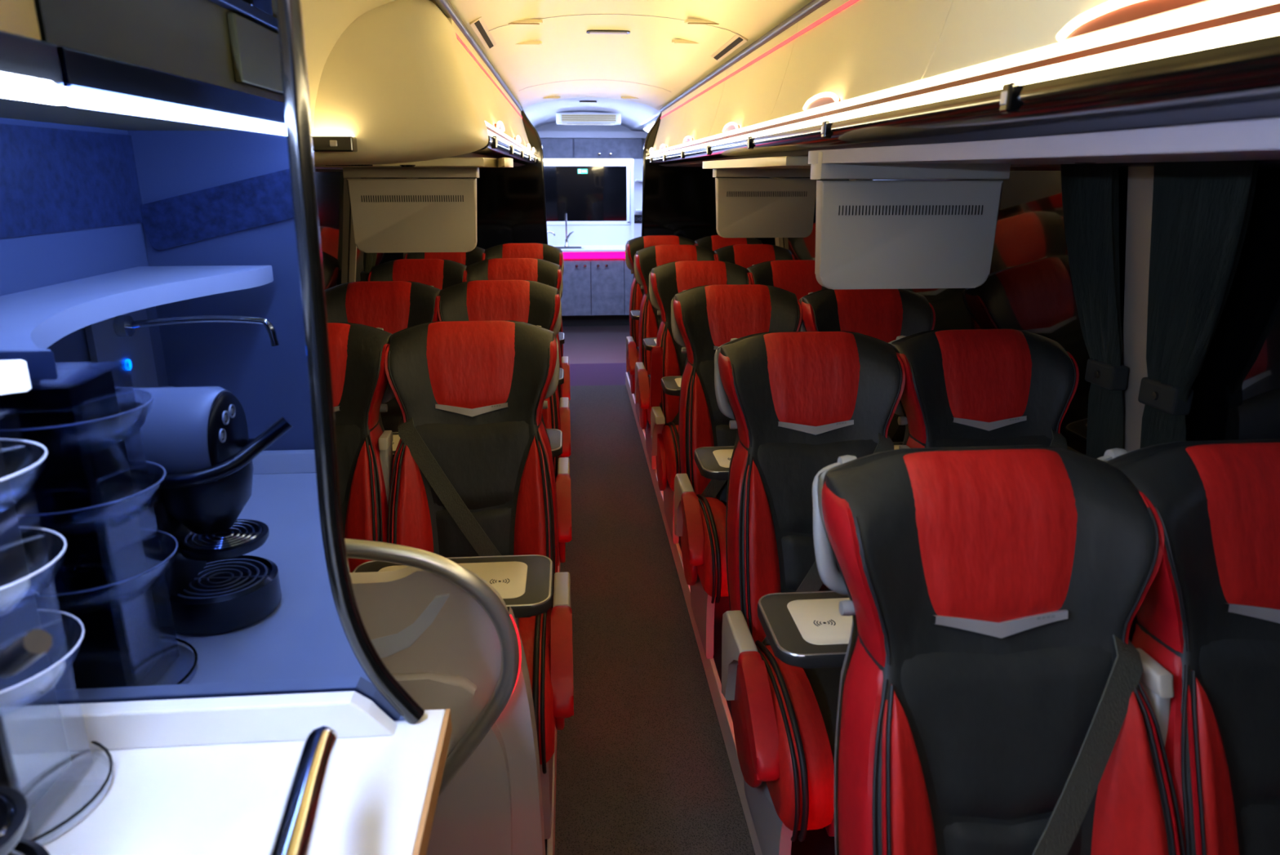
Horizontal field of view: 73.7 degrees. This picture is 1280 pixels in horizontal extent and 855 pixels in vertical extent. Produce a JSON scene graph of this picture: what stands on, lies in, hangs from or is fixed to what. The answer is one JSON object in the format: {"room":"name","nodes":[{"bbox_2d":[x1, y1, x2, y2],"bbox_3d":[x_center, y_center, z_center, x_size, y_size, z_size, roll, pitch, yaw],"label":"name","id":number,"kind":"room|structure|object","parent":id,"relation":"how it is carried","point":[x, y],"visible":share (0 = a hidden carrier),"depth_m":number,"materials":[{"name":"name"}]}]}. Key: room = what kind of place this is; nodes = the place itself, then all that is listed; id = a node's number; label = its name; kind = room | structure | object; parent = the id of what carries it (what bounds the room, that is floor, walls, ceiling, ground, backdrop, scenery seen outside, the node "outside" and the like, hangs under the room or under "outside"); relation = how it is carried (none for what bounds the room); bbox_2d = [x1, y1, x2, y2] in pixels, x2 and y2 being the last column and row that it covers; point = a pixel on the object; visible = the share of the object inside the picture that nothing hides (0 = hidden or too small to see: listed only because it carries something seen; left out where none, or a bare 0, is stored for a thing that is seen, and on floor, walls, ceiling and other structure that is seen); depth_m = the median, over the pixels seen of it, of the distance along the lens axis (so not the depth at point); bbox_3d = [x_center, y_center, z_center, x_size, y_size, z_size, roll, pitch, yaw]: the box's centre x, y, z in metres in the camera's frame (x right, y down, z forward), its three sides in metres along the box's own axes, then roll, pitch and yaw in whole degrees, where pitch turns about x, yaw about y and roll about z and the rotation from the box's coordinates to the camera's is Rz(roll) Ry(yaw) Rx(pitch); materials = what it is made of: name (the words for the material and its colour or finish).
{"room":"coach bus interior","nodes":[
{"label":"coach bus interior","id":0,"kind":"room"},
{"bbox_2d":[544,838,546,854],"bbox_3d":[-0.825,0.777,2.923,1.063,0.150,7.880,-1,17,-4],"label":"floor","id":1,"kind":"structure","parent":0,"point":[545,840],"depth_m":1.99,"materials":[{"name":"black carpet"}]},
{"bbox_2d":[327,322,399,572],"bbox_3d":[-0.887,0.304,2.286,0.468,1.111,1.199,-1,17,-4],"label":"seat","id":2,"kind":"object","parent":1,"relation":"on","point":[366,451],"visible":0.24,"depth_m":2.26,"materials":[{"name":"black leather"}]},
{"bbox_2d":[391,431,399,462],"bbox_3d":[-0.899,0.140,2.623,0.430,0.122,0.460,-1,17,-4],"label":"tray","id":3,"kind":"object","parent":2,"relation":"on","point":[396,437],"depth_m":2.73,"materials":[{"name":"beige plastic"}]},
{"bbox_2d":[324,280,440,462],"bbox_3d":[-0.964,0.035,3.194,0.468,1.111,1.199,-1,17,-4],"label":"seat","id":4,"kind":"object","parent":1,"relation":"on","point":[392,306],"visible":0.15,"depth_m":3.18,"materials":[{"name":"black leather"}]},
{"bbox_2d":[368,258,466,289],"bbox_3d":[-1.036,-0.217,4.045,0.468,1.111,1.199,-1,17,-4],"label":"seat","id":5,"kind":"object","parent":1,"relation":"on","point":[440,273],"visible":0.09,"depth_m":4.03,"materials":[{"name":"black leather"}]},
{"bbox_2d":[344,537,545,854],"bbox_3d":[-0.648,0.613,1.534,0.938,0.950,0.110,-1,17,-4],"label":"panel","id":6,"kind":"object","parent":1,"relation":"on","point":[445,633],"visible":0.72,"depth_m":1.49,"materials":[{"name":"beige"}]},
{"bbox_2d":[352,554,553,630],"bbox_3d":[-0.394,0.401,1.741,0.430,0.122,0.385,-1,17,-4],"label":"folding table","id":7,"kind":"object","parent":6,"relation":"attached to","point":[524,582],"visible":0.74,"depth_m":1.82,"materials":[{"name":"grey plastic"}]},
{"bbox_2d":[404,246,484,266],"bbox_3d":[-1.099,-0.437,4.788,0.468,1.111,0.875,-1,17,-4],"label":"seat","id":8,"kind":"object","parent":1,"relation":"on","point":[477,255],"visible":0.08,"depth_m":4.93,"materials":[{"name":"black leather"}]},
{"bbox_2d":[384,320,573,839],"bbox_3d":[-0.434,0.293,2.321,0.509,1.111,1.219,-1,17,-4],"label":"seat","id":9,"kind":"object","parent":1,"relation":"on","point":[473,472],"visible":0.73,"depth_m":2.28,"materials":[{"name":"black leather"}]},
{"bbox_2d":[546,428,562,457],"bbox_3d":[-0.457,0.129,2.658,0.430,0.122,0.460,-1,17,-4],"label":"tray","id":10,"kind":"object","parent":9,"relation":"on","point":[555,435],"depth_m":2.74,"materials":[{"name":"beige plastic"}]},
{"bbox_2d":[436,280,572,564],"bbox_3d":[-0.511,0.025,3.229,0.509,1.111,1.219,-1,17,-4],"label":"seat","id":11,"kind":"object","parent":1,"relation":"on","point":[531,302],"visible":0.18,"depth_m":3.20,"materials":[{"name":"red leather"}]},
{"bbox_2d":[557,368,564,385],"bbox_3d":[-0.533,-0.140,3.565,0.430,0.122,0.460,-1,17,-4],"label":"tray","id":12,"kind":"object","parent":11,"relation":"on","point":[561,380],"depth_m":3.61,"materials":[{"name":"beige plastic"}]},
{"bbox_2d":[464,257,570,457],"bbox_3d":[-0.583,-0.227,4.080,0.509,1.111,1.219,-1,17,-4],"label":"seat","id":13,"kind":"object","parent":1,"relation":"on","point":[542,271],"visible":0.23,"depth_m":4.06,"materials":[{"name":"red leather"}]},
{"bbox_2d":[483,243,570,400],"bbox_3d":[-0.642,-0.447,4.820,0.501,1.111,0.887,-1,17,-4],"label":"seat","id":14,"kind":"object","parent":1,"relation":"on","point":[553,254],"visible":0.2,"depth_m":4.96,"materials":[{"name":"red leather"}]},
{"bbox_2d":[546,560,559,854],"bbox_3d":[-0.290,0.739,2.957,0.014,0.104,7.880,-1,17,-4],"label":"trim","id":15,"kind":"structure","parent":1,"relation":"attached to","point":[551,841],"depth_m":2.14,"materials":[{"name":"beige"}]},
{"bbox_3d":[-0.614,0.998,0.709,0.700,0.884,0.970,-1,17,-4],"label":"cabinet","id":16,"kind":"object","parent":1,"relation":"on","visible":0},
{"bbox_2d":[21,690,452,854],"bbox_3d":[-0.588,0.522,0.602,0.758,0.087,1.050,-1,17,-4],"label":"countertop","id":17,"kind":"structure","parent":16,"relation":"on","point":[205,775],"depth_m":1.00,"materials":[{"name":"white laminate"}]},
{"bbox_2d":[0,628,53,854],"bbox_3d":[-0.702,0.303,0.714,0.442,0.370,0.199,-1,17,-4],"label":"coffee machine","id":18,"kind":"object","parent":17,"relation":"on","point":[14,809],"visible":1,"depth_m":0.74,"materials":[{"name":"black plastic"}]},
{"bbox_2d":[0,786,29,854],"bbox_3d":[-0.608,0.361,0.738,0.132,0.015,0.132,-3,17,-9],"label":"tray","id":19,"kind":"object","parent":18,"relation":"on","point":[14,809],"depth_m":0.76,"materials":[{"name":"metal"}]},
{"bbox_2d":[8,837,49,854],"bbox_3d":[-0.623,0.450,0.763,0.172,0.060,0.172,-1,17,-4],"label":"drip tray","id":20,"kind":"object","parent":18,"relation":"on","point":[24,846],"depth_m":0.82,"materials":[{"name":"grey plastic"}]},
{"bbox_2d":[0,438,113,840],"bbox_3d":[-0.712,0.211,0.897,0.210,0.443,0.210,-1,17,-4],"label":"stand","id":21,"kind":"object","parent":17,"relation":"on","point":[34,752],"visible":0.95,"depth_m":0.92,"materials":[{"name":"silver metal"}]},
{"bbox_2d":[0,438,48,481],"bbox_3d":[-0.712,0.067,0.854,0.208,0.054,0.208,-1,17,-4],"label":"bowl","id":22,"kind":"object","parent":21,"relation":"on","point":[3,474],"depth_m":0.90,"materials":[{"name":"clear glass"}]},
{"bbox_2d":[0,525,66,590],"bbox_3d":[-0.712,0.168,0.884,0.208,0.054,0.208,-1,17,-4],"label":"bowl","id":23,"kind":"object","parent":21,"relation":"on","point":[15,575],"depth_m":0.91,"materials":[{"name":"clear glass"}]},
{"bbox_2d":[0,608,84,693],"bbox_3d":[-0.712,0.268,0.914,0.208,0.054,0.208,-1,17,-4],"label":"bowl","id":24,"kind":"object","parent":21,"relation":"on","point":[37,677],"depth_m":0.94,"materials":[{"name":"clear glass"}]},
{"bbox_2d":[268,725,337,854],"bbox_3d":[-0.309,0.419,0.730,0.074,0.142,0.425,-1,17,-4],"label":"tap","id":25,"kind":"object","parent":17,"relation":"on","point":[294,834],"visible":1,"depth_m":0.79,"materials":[{"name":"silver metal"}]},
{"bbox_2d":[535,122,645,225],"bbox_3d":[-0.630,-2.437,9.636,2.600,2.400,0.080,-1,17,-4],"label":"wall","id":26,"kind":"structure","parent":0,"point":[554,126],"depth_m":9.38,"materials":[{"name":"white"}]},
{"bbox_2d":[543,164,630,225],"bbox_3d":[-0.778,-2.601,9.546,1.330,0.655,0.055,-1,17,-4],"label":"window","id":27,"kind":"structure","parent":26,"relation":"in","point":[600,194],"depth_m":9.57,"materials":[{"name":"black glass"}]},
{"bbox_2d":[546,225,631,245],"bbox_3d":[-0.586,-2.174,9.662,2.330,0.220,0.023,-1,17,-4],"label":"backsplash","id":28,"kind":"structure","parent":26,"relation":"attached to","point":[583,235],"depth_m":9.65,"materials":[{"name":"white"}]},
{"bbox_2d":[540,137,641,161],"bbox_3d":[-0.888,-2.998,9.234,1.800,0.235,0.350,-1,17,-4],"label":"upper cabinet","id":29,"kind":"object","parent":26,"relation":"attached to","point":[553,148],"depth_m":9.12,"materials":[{"name":"wood"}]},
{"bbox_2d":[537,131,648,138],"bbox_3d":[-0.600,-3.158,9.226,2.380,0.065,0.280,-1,17,-4],"label":"bulkhead","id":30,"kind":"object","parent":26,"relation":"attached to","point":[575,135],"visible":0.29,"depth_m":9.10,"materials":[{"name":"white"}]},
{"bbox_2d":[431,106,755,249],"bbox_3d":[-0.342,-1.261,6.273,2.400,2.055,0.080,-1,17,-4],"label":"wall","id":31,"kind":"structure","parent":0,"point":[511,208],"depth_m":6.13,"materials":[{"name":"black"}]},
{"bbox_2d":[433,0,522,111],"bbox_3d":[-0.613,-1.452,3.389,0.030,0.028,5.200,-1,17,-4],"label":"trim","id":32,"kind":"structure","parent":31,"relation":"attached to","point":[445,6],"depth_m":2.76,"materials":[{"name":"grey metal"}]},
{"bbox_2d":[625,372,762,854],"bbox_3d":[0.212,0.727,2.996,0.014,0.104,7.880,-1,17,-4],"label":"trim","id":33,"kind":"structure","parent":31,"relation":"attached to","point":[722,711],"depth_m":2.71,"materials":[{"name":"beige"}]},
{"bbox_2d":[659,0,830,112],"bbox_3d":[0.457,-1.149,2.366,0.030,0.028,7.500,-1,17,-4],"label":"trim","id":34,"kind":"structure","parent":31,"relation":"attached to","point":[814,5],"depth_m":2.88,"materials":[{"name":"grey metal"}]},
{"bbox_2d":[429,0,813,131],"bbox_3d":[-0.175,-1.804,3.977,2.520,0.400,11.250,-1,17,-4],"label":"ceiling","id":35,"kind":"structure","parent":0,"point":[647,55],"depth_m":3.57,"materials":[{"name":"beige plastic"}]},
{"bbox_2d":[469,17,496,50],"bbox_3d":[-0.544,-1.371,2.980,0.041,0.029,0.600,-1,17,-4],"label":"air slot","id":36,"kind":"object","parent":35,"relation":"attached to","point":[478,25],"visible":0.97,"depth_m":2.92,"materials":[{"name":"beige plastic"}]},
{"bbox_2d":[508,19,542,25],"bbox_3d":[-0.412,-1.397,2.942,0.150,0.012,0.045,-1,17,-4],"label":"ceiling slot","id":37,"kind":"object","parent":35,"relation":"attached to","point":[536,22],"visible":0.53,"depth_m":2.92,"materials":[{"name":"beige"}]},
{"bbox_2d":[515,40,542,44],"bbox_3d":[-0.455,-1.531,3.400,0.130,0.012,0.035,-1,17,-4],"label":"ceiling cover","id":38,"kind":"structure","parent":35,"relation":"attached to","point":[529,42],"depth_m":3.39,"materials":[{"name":"beige plastic"}]},
{"bbox_2d":[555,112,621,125],"bbox_3d":[-0.483,-2.886,7.993,0.600,0.096,0.290,-1,17,-4],"label":"ceiling vent","id":39,"kind":"object","parent":35,"relation":"in","point":[562,118],"visible":1,"depth_m":7.86,"materials":[{"name":"white plastic"}]},
{"bbox_2d":[586,30,630,34],"bbox_3d":[-0.123,-1.539,3.321,0.170,0.012,0.060,-1,17,-4],"label":"recessed light","id":40,"kind":"object","parent":35,"relation":"in","point":[592,32],"visible":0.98,"depth_m":3.31,"materials":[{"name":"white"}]},
{"bbox_2d":[488,13,741,35],"bbox_3d":[-0.089,-1.406,2.979,0.901,0.065,0.005,-1,17,-4],"label":"trim","id":41,"kind":"structure","parent":35,"relation":"attached to","point":[593,14],"depth_m":2.97,"materials":[{"name":"beige plastic"}]},
{"bbox_2d":[671,39,699,44],"bbox_3d":[0.192,-1.532,3.392,0.130,0.012,0.035,-1,17,-4],"label":"ceiling light","id":42,"kind":"object","parent":35,"relation":"attached to","point":[674,41],"depth_m":3.38,"materials":[{"name":"beige plastic"}]},
{"bbox_2d":[684,18,719,24],"bbox_3d":[0.230,-1.402,2.953,0.150,0.012,0.045,-1,17,-4],"label":"ceiling slot","id":43,"kind":"object","parent":35,"relation":"attached to","point":[688,21],"visible":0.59,"depth_m":2.94,"materials":[{"name":"beige"}]},
{"bbox_2d":[711,33,747,62],"bbox_3d":[0.341,-1.468,3.308,0.041,0.029,0.600,-1,17,-4],"label":"air slot","id":44,"kind":"object","parent":35,"relation":"attached to","point":[737,41],"visible":1,"depth_m":3.26,"materials":[{"name":"beige plastic"}]},
{"bbox_2d":[555,325,755,854],"bbox_3d":[-0.175,0.330,4.608,2.600,0.050,11.250,-1,17,-4],"label":"floor","id":45,"kind":"structure","parent":0,"point":[643,766],"depth_m":2.86,"materials":[{"name":"carpet"}]},
{"bbox_2d":[560,258,633,326],"bbox_3d":[-0.550,-1.534,9.518,2.250,0.735,0.610,-1,17,-4],"label":"base cabinet","id":46,"kind":"object","parent":45,"relation":"on","point":[596,291],"visible":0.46,"depth_m":9.26,"materials":[{"name":"wood"}]},
{"bbox_2d":[553,244,625,258],"bbox_3d":[-0.561,-1.935,9.409,2.330,0.093,0.630,-1,17,-4],"label":"countertop","id":47,"kind":"structure","parent":46,"relation":"on","point":[597,248],"depth_m":9.14,"materials":[{"name":"white"}]},
{"bbox_2d":[564,213,573,246],"bbox_3d":[-0.790,-2.182,9.440,0.118,0.362,0.059,9,19,28],"label":"tap","id":48,"kind":"object","parent":47,"relation":"on","point":[566,214],"visible":0.92,"depth_m":9.45,"materials":[{"name":"silver metal"}]},
{"bbox_2d":[631,159,643,239],"bbox_3d":[0.021,-2.445,9.323,0.200,0.928,0.600,-1,17,-4],"label":"tower","id":49,"kind":"object","parent":47,"relation":"on","point":[637,164],"visible":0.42,"depth_m":9.17,"materials":[{"name":"white plastic"}]},
{"bbox_2d":[626,372,835,854],"bbox_3d":[0.747,0.741,3.045,1.063,0.150,7.880,-1,17,-4],"label":"floor","id":50,"kind":"structure","parent":0,"point":[816,842],"depth_m":2.04,"materials":[{"name":"black carpet"}]},
{"bbox_2d":[625,235,696,426],"bbox_3d":[0.151,-0.636,5.459,0.501,1.111,0.887,-1,17,-4],"label":"seat","id":51,"kind":"object","parent":50,"relation":"on","point":[632,246],"visible":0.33,"depth_m":5.55,"materials":[{"name":"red leather"}]},
{"bbox_2d":[630,244,716,469],"bbox_3d":[0.206,-0.459,4.863,0.509,1.111,1.219,-1,17,-4],"label":"seat","id":52,"kind":"object","parent":50,"relation":"on","point":[646,259],"visible":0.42,"depth_m":4.80,"materials":[{"name":"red leather"}]},
{"bbox_2d":[630,310,639,319],"bbox_3d":[0.168,-0.623,5.198,0.430,0.122,0.460,-1,17,-4],"label":"tray","id":53,"kind":"object","parent":52,"relation":"on","point":[634,314],"depth_m":5.24,"materials":[{"name":"beige plastic"}]},
{"bbox_2d":[643,260,751,543],"bbox_3d":[0.281,-0.190,3.955,0.513,1.111,1.219,-1,17,-4],"label":"seat","id":54,"kind":"object","parent":50,"relation":"on","point":[667,280],"visible":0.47,"depth_m":3.88,"materials":[{"name":"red leather"}]},
{"bbox_2d":[643,337,657,351],"bbox_3d":[0.245,-0.354,4.290,0.430,0.122,0.460,-1,17,-4],"label":"tray","id":55,"kind":"object","parent":54,"relation":"on","point":[649,342],"depth_m":4.35,"materials":[{"name":"beige plastic"}]},
{"bbox_2d":[694,235,762,251],"bbox_3d":[0.614,-0.648,5.499,0.468,1.111,0.875,-1,17,-4],"label":"seat","id":56,"kind":"object","parent":50,"relation":"on","point":[713,242],"visible":0.07,"depth_m":5.64,"materials":[{"name":"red leather"}]},
{"bbox_2d":[661,284,802,658],"bbox_3d":[0.355,0.064,3.095,0.509,1.111,1.219,-1,17,-4],"label":"seat","id":57,"kind":"object","parent":50,"relation":"on","point":[704,318],"visible":0.56,"depth_m":3.04,"materials":[{"name":"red leather"}]},
{"bbox_2d":[661,375,681,395],"bbox_3d":[0.318,-0.099,3.430,0.430,0.122,0.460,-1,17,-4],"label":"tray","id":58,"kind":"object","parent":57,"relation":"on","point":[671,385],"depth_m":3.47,"materials":[{"name":"black plastic"}]},
{"bbox_2d":[713,244,795,268],"bbox_3d":[0.665,-0.470,4.898,0.468,1.111,1.199,-1,17,-4],"label":"seat","id":59,"kind":"object","parent":50,"relation":"on","point":[745,255],"visible":0.19,"depth_m":4.88,"materials":[{"name":"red leather"}]},
{"bbox_2d":[746,259,826,300],"bbox_3d":[0.742,-0.201,3.990,0.468,1.111,1.199,-1,17,-4],"label":"seat","id":60,"kind":"object","parent":50,"relation":"on","point":[797,277],"visible":0.14,"depth_m":3.97,"materials":[{"name":"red leather"}]},
{"bbox_2d":[693,330,905,854],"bbox_3d":[0.435,0.342,2.158,0.509,1.111,1.219,-1,17,-4],"label":"seat","id":61,"kind":"object","parent":50,"relation":"on","point":[800,402],"visible":0.69,"depth_m":2.10,"materials":[{"name":"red leather"}]},
{"bbox_2d":[693,445,733,479],"bbox_3d":[0.397,0.178,2.493,0.430,0.122,0.460,-1,17,-4],"label":"tray","id":62,"kind":"object","parent":61,"relation":"on","point":[712,462],"depth_m":2.55,"materials":[{"name":"black plastic"}]},
{"bbox_2d":[802,666,842,815],"bbox_3d":[0.470,0.651,1.946,0.250,0.149,0.519,-1,17,-4],"label":"seat cushion","id":63,"kind":"object","parent":61,"relation":"on","point":[824,682],"depth_m":1.86,"materials":[{"name":"red leather"}]},
{"bbox_2d":[798,288,935,441],"bbox_3d":[0.823,0.082,3.035,0.468,1.111,1.199,-1,17,-4],"label":"seat","id":64,"kind":"object","parent":50,"relation":"on","point":[885,315],"visible":0.15,"depth_m":3.02,"materials":[{"name":"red leather"}]},
{"bbox_2d":[757,444,1185,854],"bbox_3d":[0.502,0.620,1.221,0.509,1.111,1.219,-1,17,-4],"label":"seat","id":65,"kind":"object","parent":50,"relation":"on","point":[981,606],"visible":1,"depth_m":1.19,"materials":[{"name":"black leather"}]},
{"bbox_2d":[757,590,853,668],"bbox_3d":[0.464,0.456,1.556,0.430,0.122,0.460,-1,17,-4],"label":"tray","id":66,"kind":"object","parent":65,"relation":"on","point":[807,629],"depth_m":1.61,"materials":[{"name":"black plastic"}]},
{"bbox_2d":[888,328,1079,449],"bbox_3d":[0.894,0.331,2.194,0.468,1.111,1.199,-1,17,-4],"label":"seat","id":67,"kind":"object","parent":50,"relation":"on","point":[1008,386],"visible":0.3,"depth_m":2.17,"materials":[{"name":"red leather"}]},
{"bbox_2d":[1097,438,1279,854],"bbox_3d":[0.943,0.609,1.255,0.468,1.111,1.199,-1,17,-4],"label":"seat","id":68,"kind":"object","parent":50,"relation":"on","point":[1205,633],"visible":0.56,"depth_m":1.21,"materials":[{"name":"black leather"}]},
{"bbox_2d":[1066,445,1080,453],"bbox_3d":[1.038,-0.825,4.369,0.330,2.300,11.250,-1,17,-4],"label":"wall","id":69,"kind":"structure","parent":0,"point":[1068,447],"depth_m":2.41,"materials":[{"name":"grey"}]},
{"bbox_2d":[749,177,775,245],"bbox_3d":[0.871,-1.380,5.891,0.113,0.780,0.900,-1,17,-4],"label":"window","id":70,"kind":"structure","parent":69,"relation":"in","point":[771,241],"depth_m":5.86,"materials":[{"name":"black glass"}]},
{"bbox_2d":[777,177,848,260],"bbox_3d":[0.972,-1.026,4.696,0.113,0.780,1.600,-1,17,-4],"label":"window","id":71,"kind":"structure","parent":69,"relation":"in","point":[802,248],"depth_m":4.96,"materials":[{"name":"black glass"}]},
{"bbox_2d":[648,0,1279,166],"bbox_3d":[0.713,-0.964,2.417,0.719,0.376,7.550,-1,17,-4],"label":"luggage rack","id":72,"kind":"object","parent":69,"relation":"attached to","point":[849,73],"visible":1,"depth_m":1.24,"materials":[{"name":"beige plastic"}]},
{"bbox_2d":[722,121,737,132],"bbox_3d":[0.320,-1.069,3.033,0.010,0.029,0.264,-1,17,-4],"label":"light","id":73,"kind":"object","parent":72,"relation":"on","point":[732,126],"depth_m":3.02,"materials":[{"name":"white plastic"}]},
{"bbox_2d":[702,155,810,168],"bbox_3d":[0.573,-0.887,2.873,0.582,0.028,1.101,-1,17,-4],"label":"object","id":74,"kind":"object","parent":72,"relation":"attached to","point":[785,162],"visible":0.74,"depth_m":2.61,"materials":[{"name":"beige plastic"}]},
{"bbox_2d":[712,168,817,237],"bbox_3d":[0.494,-0.897,3.373,0.412,0.285,0.085,-1,17,-4],"label":"monitor","id":75,"kind":"object","parent":74,"relation":"hanging from","point":[746,207],"visible":0.96,"depth_m":3.35,"materials":[{"name":"beige plastic"}]},
{"bbox_2d":[802,92,839,110],"bbox_3d":[0.412,-0.749,1.953,0.010,0.029,0.264,-1,17,-4],"label":"light","id":76,"kind":"object","parent":72,"relation":"on","point":[824,100],"depth_m":1.93,"materials":[{"name":"white"}]},
{"bbox_2d":[808,118,1279,164],"bbox_3d":[0.778,-0.163,0.427,0.584,0.028,3.181,-1,17,-4],"label":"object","id":77,"kind":"object","parent":72,"relation":"attached to","point":[1251,140],"visible":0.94,"depth_m":1.09,"materials":[{"name":"grey plastic"}]},
{"bbox_2d":[809,151,1010,289],"bbox_3d":[0.577,-0.449,1.859,0.412,0.285,0.085,-1,17,-4],"label":"monitor","id":78,"kind":"object","parent":77,"relation":"hanging from","point":[870,234],"visible":0.99,"depth_m":1.83,"materials":[{"name":"beige plastic"}]},
{"bbox_2d":[1056,0,1142,41],"bbox_3d":[0.503,-0.429,0.873,0.010,0.029,0.264,-1,17,-4],"label":"light","id":79,"kind":"object","parent":72,"relation":"on","point":[1113,20],"depth_m":0.92,"materials":[{"name":"white"}]},
{"bbox_2d":[862,160,1279,454],"bbox_3d":[1.123,-0.416,2.609,0.163,0.795,7.640,-1,17,-4],"label":"window","id":80,"kind":"structure","parent":69,"relation":"in","point":[1028,286],"depth_m":2.45,"materials":[{"name":"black glass"}]},
{"bbox_2d":[1060,163,1128,458],"bbox_3d":[1.146,-0.088,2.179,0.184,1.130,0.270,-1,17,-4],"label":"curtain","id":81,"kind":"object","parent":80,"relation":"hanging from","point":[1090,192],"visible":0.61,"depth_m":2.07,"materials":[{"name":"black fabric"}]},
{"bbox_2d":[1137,160,1258,448],"bbox_3d":[1.174,0.011,1.845,0.184,1.130,0.290,-1,17,-4],"label":"curtain","id":82,"kind":"object","parent":80,"relation":"hanging from","point":[1201,211],"visible":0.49,"depth_m":1.76,"materials":[{"name":"black fabric"}]},
{"bbox_2d":[1122,166,1154,451],"bbox_3d":[1.176,-0.227,1.999,0.135,0.780,0.104,-1,17,-4],"label":"pillar","id":83,"kind":"structure","parent":69,"relation":"attached to","point":[1140,179],"depth_m":1.98,"materials":[{"name":"grey plastic"}]},
{"bbox_2d":[1185,168,1279,440],"bbox_3d":[1.265,-0.001,1.237,0.113,0.780,1.600,-1,17,-4],"label":"window","id":84,"kind":"structure","parent":69,"relation":"in","point":[1236,388],"depth_m":1.70,"materials":[{"name":"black glass"}]},
{"bbox_3d":[-0.984,0.422,0.513,0.039,2.100,1.100,-1,17,-4],"label":"wall","id":85,"kind":"structure","parent":0,"visible":0},
{"bbox_2d":[0,359,31,395],"bbox_3d":[-0.793,0.082,0.454,0.345,0.035,0.950,-1,17,-4],"label":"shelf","id":86,"kind":"object","parent":85,"relation":"attached to","point":[14,374],"visible":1,"depth_m":0.91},
{"bbox_2d":[0,0,74,104],"bbox_3d":[-0.747,-0.362,0.311,0.435,0.382,1.020,-1,17,-4],"label":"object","id":87,"kind":"object","parent":85,"relation":"attached to","point":[24,56],"depth_m":0.81,"materials":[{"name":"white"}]},
{"bbox_2d":[0,0,424,724],"bbox_3d":[-0.703,-0.198,0.906,0.848,1.235,0.025,-1,17,-4],"label":"mirror panel","id":88,"kind":"object","parent":85,"relation":"attached to","point":[162,299],"visible":1,"depth_m":0.95,"materials":[{"name":"blue"}]},
{"bbox_3d":[-1.388,-0.769,4.180,0.330,2.300,11.250,-1,17,-4],"label":"wall","id":89,"kind":"structure","parent":0,"visible":0},
{"bbox_2d":[314,166,351,289],"bbox_3d":[-1.276,-0.691,3.538,0.163,0.795,5.320,-1,17,-4],"label":"window","id":90,"kind":"structure","parent":89,"relation":"in","point":[334,209],"depth_m":3.58,"materials":[{"name":"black glass"}]},
{"bbox_2d":[360,177,382,281],"bbox_3d":[-1.303,-0.665,4.129,0.184,1.130,0.220,-1,17,-4],"label":"curtain","id":91,"kind":"object","parent":90,"relation":"hanging from","point":[369,259],"visible":0.11,"depth_m":4.01,"materials":[{"name":"black fabric"}]},
{"bbox_2d":[348,177,360,282],"bbox_3d":[-1.307,-0.788,3.894,0.135,0.780,0.022,-1,17,-4],"label":"pillar","id":92,"kind":"structure","parent":89,"relation":"attached to","point":[353,247],"depth_m":3.89,"materials":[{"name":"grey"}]},
{"bbox_2d":[355,177,412,281],"bbox_3d":[-1.394,-1.007,4.633,0.113,0.780,1.550,-1,17,-4],"label":"window","id":93,"kind":"structure","parent":89,"relation":"in","point":[381,258],"depth_m":4.54,"materials":[{"name":"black glass"}]},
{"bbox_2d":[444,14,536,166],"bbox_3d":[-0.929,-1.478,4.151,0.719,0.376,3.680,-1,17,-4],"label":"luggage rack","id":94,"kind":"object","parent":89,"relation":"attached to","point":[507,135],"visible":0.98,"depth_m":3.14,"materials":[{"name":"beige plastic"}]},
{"bbox_2d":[301,0,488,165],"bbox_3d":[-0.695,-0.735,1.620,0.650,0.438,1.625,-1,17,-4],"label":"fairing","id":95,"kind":"object","parent":94,"relation":"attached to","point":[388,82],"visible":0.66,"depth_m":2.15,"materials":[{"name":"beige plastic"}]},
{"bbox_2d":[311,133,354,137],"bbox_3d":[-0.806,-0.735,2.147,0.160,0.005,0.040,-1,17,-4],"label":"light","id":96,"kind":"object","parent":95,"relation":"on","point":[313,135],"depth_m":2.13,"materials":[{"name":"white plastic"}]},
{"bbox_2d":[314,157,513,167],"bbox_3d":[-0.687,-0.808,2.607,0.582,0.028,0.351,-1,17,-4],"label":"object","id":97,"kind":"object","parent":94,"relation":"attached to","point":[446,162],"visible":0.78,"depth_m":2.50,"materials":[{"name":"beige plastic"}]},
{"bbox_2d":[342,167,479,253],"bbox_3d":[-0.720,-0.707,2.730,0.412,0.285,0.085,-1,17,-4],"label":"monitor","id":98,"kind":"object","parent":97,"relation":"hanging from","point":[388,215],"visible":0.98,"depth_m":2.70,"materials":[{"name":"beige plastic"}]},
{"bbox_2d":[496,120,504,131],"bbox_3d":[-0.485,-1.052,2.975,0.010,0.029,0.264,-1,17,-4],"label":"light","id":99,"kind":"object","parent":94,"relation":"on","point":[500,126],"depth_m":2.96,"materials":[{"name":"white plastic"}]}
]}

